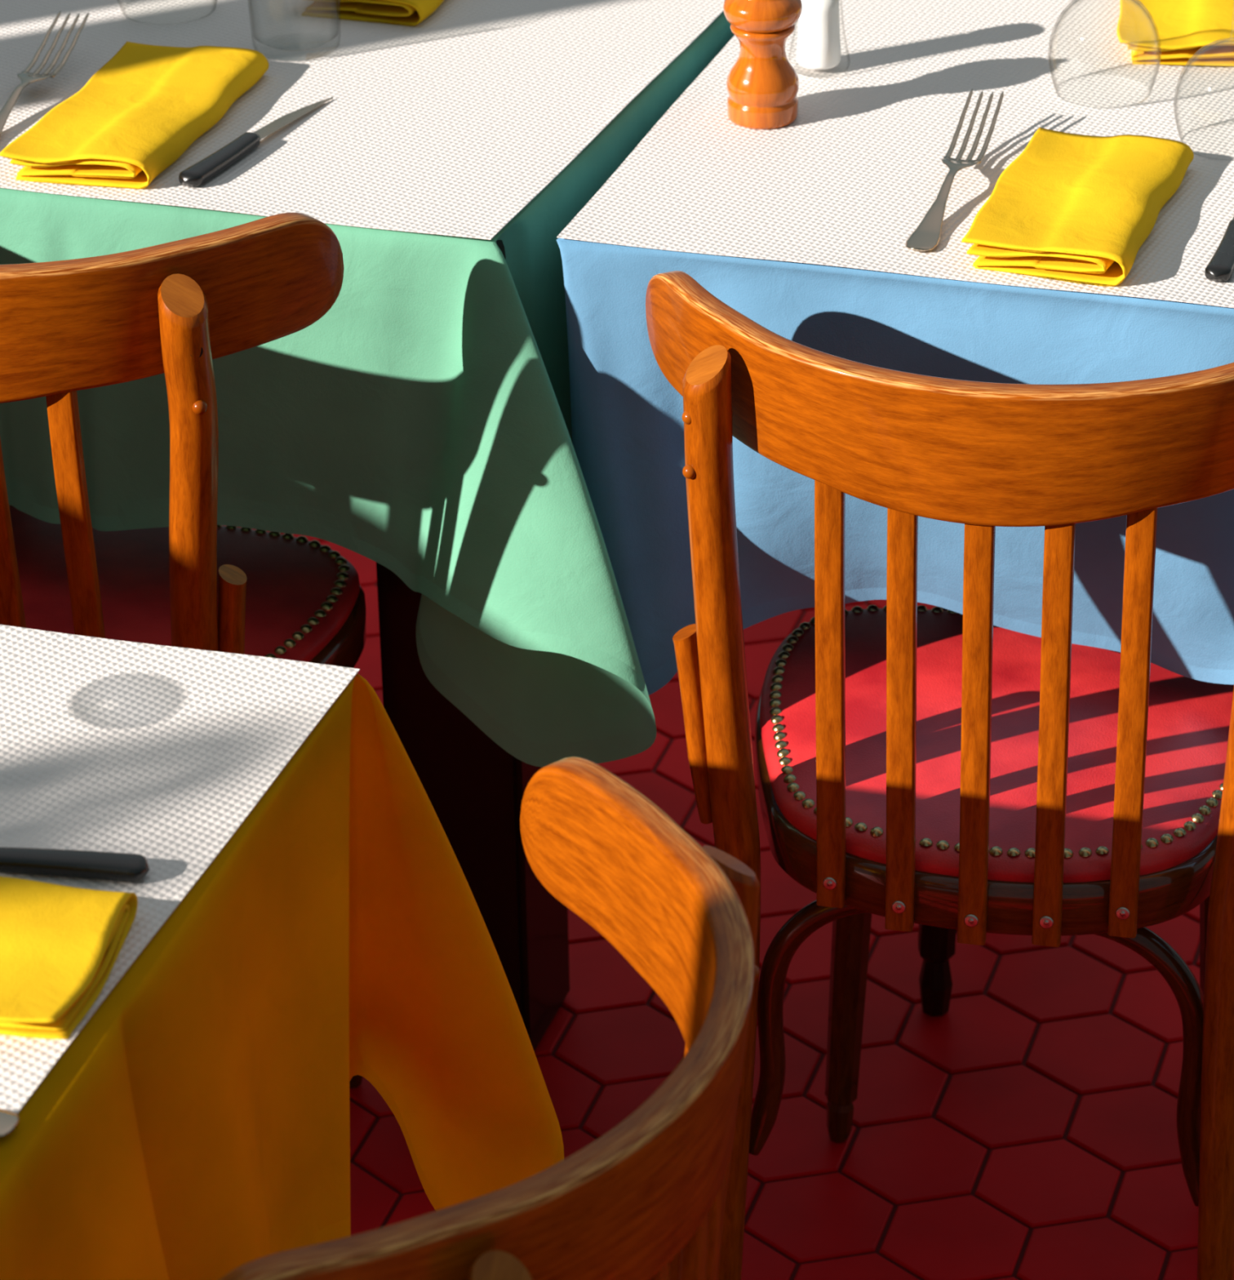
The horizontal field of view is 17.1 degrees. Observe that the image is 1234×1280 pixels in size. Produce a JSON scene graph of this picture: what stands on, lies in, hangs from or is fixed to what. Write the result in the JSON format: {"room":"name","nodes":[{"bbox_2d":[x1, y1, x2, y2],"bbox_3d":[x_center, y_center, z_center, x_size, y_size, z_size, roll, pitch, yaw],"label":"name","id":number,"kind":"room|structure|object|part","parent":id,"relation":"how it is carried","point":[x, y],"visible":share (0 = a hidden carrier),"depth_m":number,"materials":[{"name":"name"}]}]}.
{"room":"restaurant dining area","nodes":[
{"label":"restaurant dining area","id":0,"kind":"room"},
{"bbox_2d":[222,524,1199,1279],"bbox_3d":[0.010,0.567,3.153,5.200,0.006,5.000,-1,29,0],"label":"floor","id":1,"kind":"structure","parent":0,"point":[1026,1129],"depth_m":3.47,"materials":[{"name":"tile"}]},
{"bbox_2d":[0,212,366,1088],"bbox_3d":[-0.439,0.034,3.209,0.541,0.888,0.448,7,30,14],"label":"bistro chair","id":2,"kind":"object","parent":1,"relation":"on","point":[172,308],"visible":0.46,"depth_m":2.90,"materials":[{"name":"brown wood"}]},
{"bbox_3d":[-0.479,-0.252,2.918,0.541,0.107,0.200,7,30,14],"label":"crest rail","id":3,"kind":"part","parent":2,"relation":"part of","materials":[{"name":"brown wood"}]},
{"bbox_2d":[8,505,359,662],"bbox_3d":[-0.432,-0.014,3.211,0.410,0.032,0.388,7,30,14],"label":"seat cushion","id":4,"kind":"object","parent":2,"relation":"on","point":[303,597],"depth_m":3.24,"materials":[{"name":"red leather"}]},
{"bbox_3d":[-0.301,0.128,3.043,0.037,0.874,0.083,-14,31,-23],"label":"post","id":5,"kind":"part","parent":2,"relation":"part of","materials":[{"name":"brown wood"}]},
{"bbox_3d":[-0.432,0.019,3.229,0.419,0.046,0.397,7,30,14],"label":"seat frame","id":6,"kind":"part","parent":2,"relation":"part of","materials":[{"name":"brown wood"}]},
{"bbox_3d":[-0.240,0.190,3.400,0.047,0.425,0.034,7,30,14],"label":"leg","id":7,"kind":"part","parent":2,"relation":"part of","materials":[{"name":"brown wood"}]},
{"bbox_2d":[376,240,569,1051],"bbox_3d":[-0.319,-0.116,3.548,0.686,0.826,0.615,8,30,16],"label":"cafe table","id":8,"kind":"object","parent":1,"relation":"on","point":[475,788],"visible":0.2,"depth_m":3.41,"materials":[{"name":"brown wood"}]},
{"bbox_2d":[0,10,734,767],"bbox_3d":[-0.278,-0.275,3.401,0.874,0.416,0.751,8,30,16],"label":"tablecloth","id":9,"kind":"object","parent":8,"relation":"on","point":[420,428],"visible":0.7,"depth_m":3.08,"materials":[{"name":"fabric"}]},
{"bbox_2d":[0,0,724,239],"bbox_3d":[-0.304,-0.473,3.326,0.708,0.002,0.615,8,30,16],"label":"tablecloth","id":10,"kind":"object","parent":9,"relation":"on","point":[451,122],"visible":0.83,"depth_m":3.25,"materials":[{"name":"white fabric"}]},
{"bbox_2d":[0,10,88,136],"bbox_3d":[-0.466,-0.440,3.234,0.029,0.031,0.238,5,29,12],"label":"fork","id":11,"kind":"object","parent":10,"relation":"on","point":[26,77],"visible":1,"depth_m":3.28,"materials":[{"name":"silver metal"}]},
{"bbox_2d":[0,41,269,189],"bbox_3d":[-0.371,-0.411,3.188,0.126,0.026,0.257,7,30,15],"label":"folded napkin","id":12,"kind":"object","parent":10,"relation":"on","point":[143,108],"visible":1,"depth_m":3.16,"materials":[{"name":"yellow fabric"}]},
{"bbox_2d":[178,97,333,186],"bbox_3d":[-0.276,-0.388,3.155,0.019,0.012,0.207,13,32,24],"label":"table knife","id":13,"kind":"object","parent":10,"relation":"on","point":[202,171],"visible":1,"depth_m":3.12,"materials":[{"name":"black plastic"}]},
{"bbox_3d":[-0.301,-0.364,3.113,0.019,0.012,0.098,13,31,24],"label":"handle","id":14,"kind":"part","parent":13,"relation":"part of","materials":[{"name":"black plastic"}]},
{"bbox_3d":[-0.255,-0.406,3.193,0.012,0.006,0.114,13,31,24],"label":"blade","id":15,"kind":"part","parent":13,"relation":"part of","materials":[{"name":"silver metal"}]},
{"bbox_2d":[248,0,340,61],"bbox_3d":[-0.261,-0.517,3.322,0.078,0.081,0.078,-1,29,0],"label":"tumbler","id":16,"kind":"object","parent":10,"relation":"on","point":[250,0],"visible":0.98,"depth_m":3.32,"materials":[{"name":"clear glass"}]},
{"bbox_2d":[301,0,444,26],"bbox_3d":[-0.192,-0.559,3.455,0.124,0.026,0.165,8,30,16],"label":"folded napkin","id":17,"kind":"object","parent":10,"relation":"on","point":[398,12],"visible":1,"depth_m":3.39,"materials":[{"name":"yellow fabric"}]},
{"bbox_2d":[218,756,759,1279],"bbox_3d":[-0.142,0.546,2.287,0.434,0.859,0.524,8,30,15],"label":"bistro chair","id":18,"kind":"object","parent":1,"relation":"on","point":[646,1199],"visible":1,"depth_m":2.03,"materials":[{"name":"brown wood"}]},
{"bbox_3d":[-0.062,0.654,2.096,0.072,0.847,0.035,20,35,33],"label":"post","id":19,"kind":"part","parent":18,"relation":"part of","materials":[{"name":"brown wood"}]},
{"bbox_3d":[0.048,0.482,2.409,0.072,0.847,0.035,-3,29,-3],"label":"post","id":20,"kind":"part","parent":18,"relation":"part of","materials":[{"name":"brown wood"}]},
{"bbox_2d":[918,607,956,1016],"bbox_3d":[0.485,-0.018,3.340,0.873,0.824,0.615,8,30,15],"label":"cafe table","id":21,"kind":"object","parent":1,"relation":"on","point":[936,945],"visible":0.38,"depth_m":3.55,"materials":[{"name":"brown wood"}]},
{"bbox_2d":[556,237,1233,695],"bbox_3d":[0.486,-0.221,3.210,0.922,0.353,0.717,8,30,15],"label":"tablecloth","id":22,"kind":"object","parent":21,"relation":"on","point":[628,424],"visible":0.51,"depth_m":3.00,"materials":[{"name":"fabric"}]},
{"bbox_2d":[557,0,1233,307],"bbox_3d":[0.470,-0.380,3.128,0.887,0.002,0.616,7,30,15],"label":"tablecloth","id":23,"kind":"object","parent":22,"relation":"on","point":[860,166],"visible":0.77,"depth_m":3.14,"materials":[{"name":"white fabric"}]},
{"bbox_2d":[723,0,802,129],"bbox_3d":[0.112,-0.459,3.159,0.061,0.121,0.061,-1,29,0],"label":"pepper mill","id":24,"kind":"object","parent":23,"relation":"on","point":[762,85],"visible":1,"depth_m":3.15,"materials":[{"name":"brown wood"}]},
{"bbox_2d":[788,0,850,77],"bbox_3d":[0.161,-0.495,3.260,0.050,0.087,0.050,-1,29,0],"label":"salt shaker","id":25,"kind":"object","parent":23,"relation":"on","point":[819,44],"visible":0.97,"depth_m":3.25,"materials":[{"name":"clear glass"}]},
{"bbox_2d":[906,88,1004,251],"bbox_3d":[0.250,-0.350,3.043,0.029,0.032,0.245,7,30,15],"label":"fork","id":26,"kind":"object","parent":23,"relation":"on","point":[926,236],"visible":1,"depth_m":3.05,"materials":[{"name":"silver metal"}]},
{"bbox_2d":[961,127,1194,286],"bbox_3d":[0.337,-0.320,2.999,0.126,0.025,0.240,9,30,17],"label":"folded napkin","id":27,"kind":"object","parent":23,"relation":"on","point":[1076,208],"visible":1,"depth_m":2.97,"materials":[{"name":"yellow fabric"}]},
{"bbox_2d":[1048,0,1161,100],"bbox_3d":[0.381,-0.497,3.190,0.088,0.153,0.088,-1,29,0],"label":"glass","id":28,"kind":"object","parent":23,"relation":"on","point":[1073,0],"visible":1,"depth_m":3.21,"materials":[{"name":"clear glass"}]},
{"bbox_2d":[1116,0,1233,67],"bbox_3d":[0.472,-0.510,3.342,0.129,0.026,0.185,3,29,7],"label":"folded napkin","id":29,"kind":"object","parent":23,"relation":"on","point":[1184,27],"visible":1,"depth_m":3.29,"materials":[{"name":"yellow fabric"}]},
{"bbox_2d":[1173,37,1233,141],"bbox_3d":[0.466,-0.445,3.091,0.088,0.153,0.088,-1,29,0],"label":"glass","id":30,"kind":"object","parent":23,"relation":"on","point":[1231,37],"visible":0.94,"depth_m":3.11,"materials":[{"name":"clear glass"}]},
{"bbox_2d":[1204,216,1233,281],"bbox_3d":[0.452,-0.303,2.975,0.019,0.012,0.207,7,30,15],"label":"table knife","id":31,"kind":"object","parent":23,"relation":"on","point":[1220,268],"visible":1,"depth_m":2.90,"materials":[{"name":"black plastic"}]},
{"bbox_2d":[645,271,1233,1279],"bbox_3d":[0.290,0.115,3.065,0.524,0.859,0.434,5,29,11],"label":"bistro chair","id":32,"kind":"object","parent":1,"relation":"on","point":[973,776],"visible":0.9,"depth_m":2.90,"materials":[{"name":"brown wood"}]},
{"bbox_3d":[0.077,0.169,2.984,0.035,0.847,0.072,17,33,29],"label":"post","id":33,"kind":"part","parent":32,"relation":"part of","materials":[{"name":"brown wood"}]},
{"bbox_3d":[0.192,0.235,3.317,0.045,0.411,0.033,5,29,11],"label":"leg","id":34,"kind":"part","parent":32,"relation":"part of","materials":[{"name":"brown wood"}]},
{"bbox_3d":[0.258,-0.161,2.782,0.524,0.104,0.194,5,29,11],"label":"crest rail","id":35,"kind":"part","parent":32,"relation":"part of","materials":[{"name":"brown wood"}]},
{"bbox_3d":[0.295,0.101,3.085,0.405,0.044,0.384,5,29,11],"label":"seat frame","id":36,"kind":"part","parent":32,"relation":"part of","materials":[{"name":"brown wood"}]},
{"bbox_2d":[760,608,1233,883],"bbox_3d":[0.294,0.069,3.068,0.397,0.031,0.376,5,29,11],"label":"seat cushion","id":37,"kind":"object","parent":32,"relation":"on","point":[1183,838],"depth_m":3.00,"materials":[{"name":"red leather"}]},
{"bbox_3d":[0.476,0.261,3.260,0.046,0.411,0.033,5,29,11],"label":"leg","id":38,"kind":"part","parent":32,"relation":"part of","materials":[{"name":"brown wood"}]},
{"bbox_3d":[0.442,0.202,2.911,0.035,0.847,0.072,-5,29,-7],"label":"post","id":39,"kind":"part","parent":32,"relation":"part of","materials":[{"name":"brown wood"}]},
{"bbox_3d":[-0.587,0.549,2.332,0.658,0.824,0.867,7,30,14],"label":"cafe table","id":40,"kind":"object","parent":1,"relation":"on","visible":0},
{"bbox_2d":[0,673,564,1279],"bbox_3d":[-0.552,0.364,2.225,0.830,0.407,1.003,7,30,14],"label":"tablecloth","id":41,"kind":"object","parent":40,"relation":"on","point":[196,1126],"visible":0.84,"depth_m":2.34,"materials":[{"name":"fabric"}]},
{"bbox_2d":[0,624,359,1113],"bbox_3d":[-0.586,0.173,2.146,0.635,0.002,0.864,8,30,16],"label":"tablecloth","id":42,"kind":"object","parent":41,"relation":"on","point":[160,753],"visible":0.88,"depth_m":2.34,"materials":[{"name":"white fabric"}]},
{"bbox_2d":[0,1108,18,1136],"bbox_3d":[-0.407,0.213,2.033,0.234,0.030,0.029,7,29,14],"label":"fork","id":43,"kind":"object","parent":42,"relation":"on","point":[9,1121],"visible":1,"depth_m":2.01,"materials":[{"name":"silver metal"}]},
{"bbox_2d":[0,876,137,1039],"bbox_3d":[-0.376,0.157,2.144,0.232,0.026,0.138,5,29,11],"label":"folded napkin","id":44,"kind":"object","parent":42,"relation":"on","point":[60,945],"visible":1,"depth_m":2.12,"materials":[{"name":"yellow fabric"}]},
{"bbox_2d":[0,847,149,882],"bbox_3d":[-0.356,0.118,2.227,0.210,0.012,0.019,3,29,7],"label":"table knife","id":45,"kind":"object","parent":42,"relation":"on","point":[100,865],"visible":1,"depth_m":2.21,"materials":[{"name":"black plastic"}]}
]}

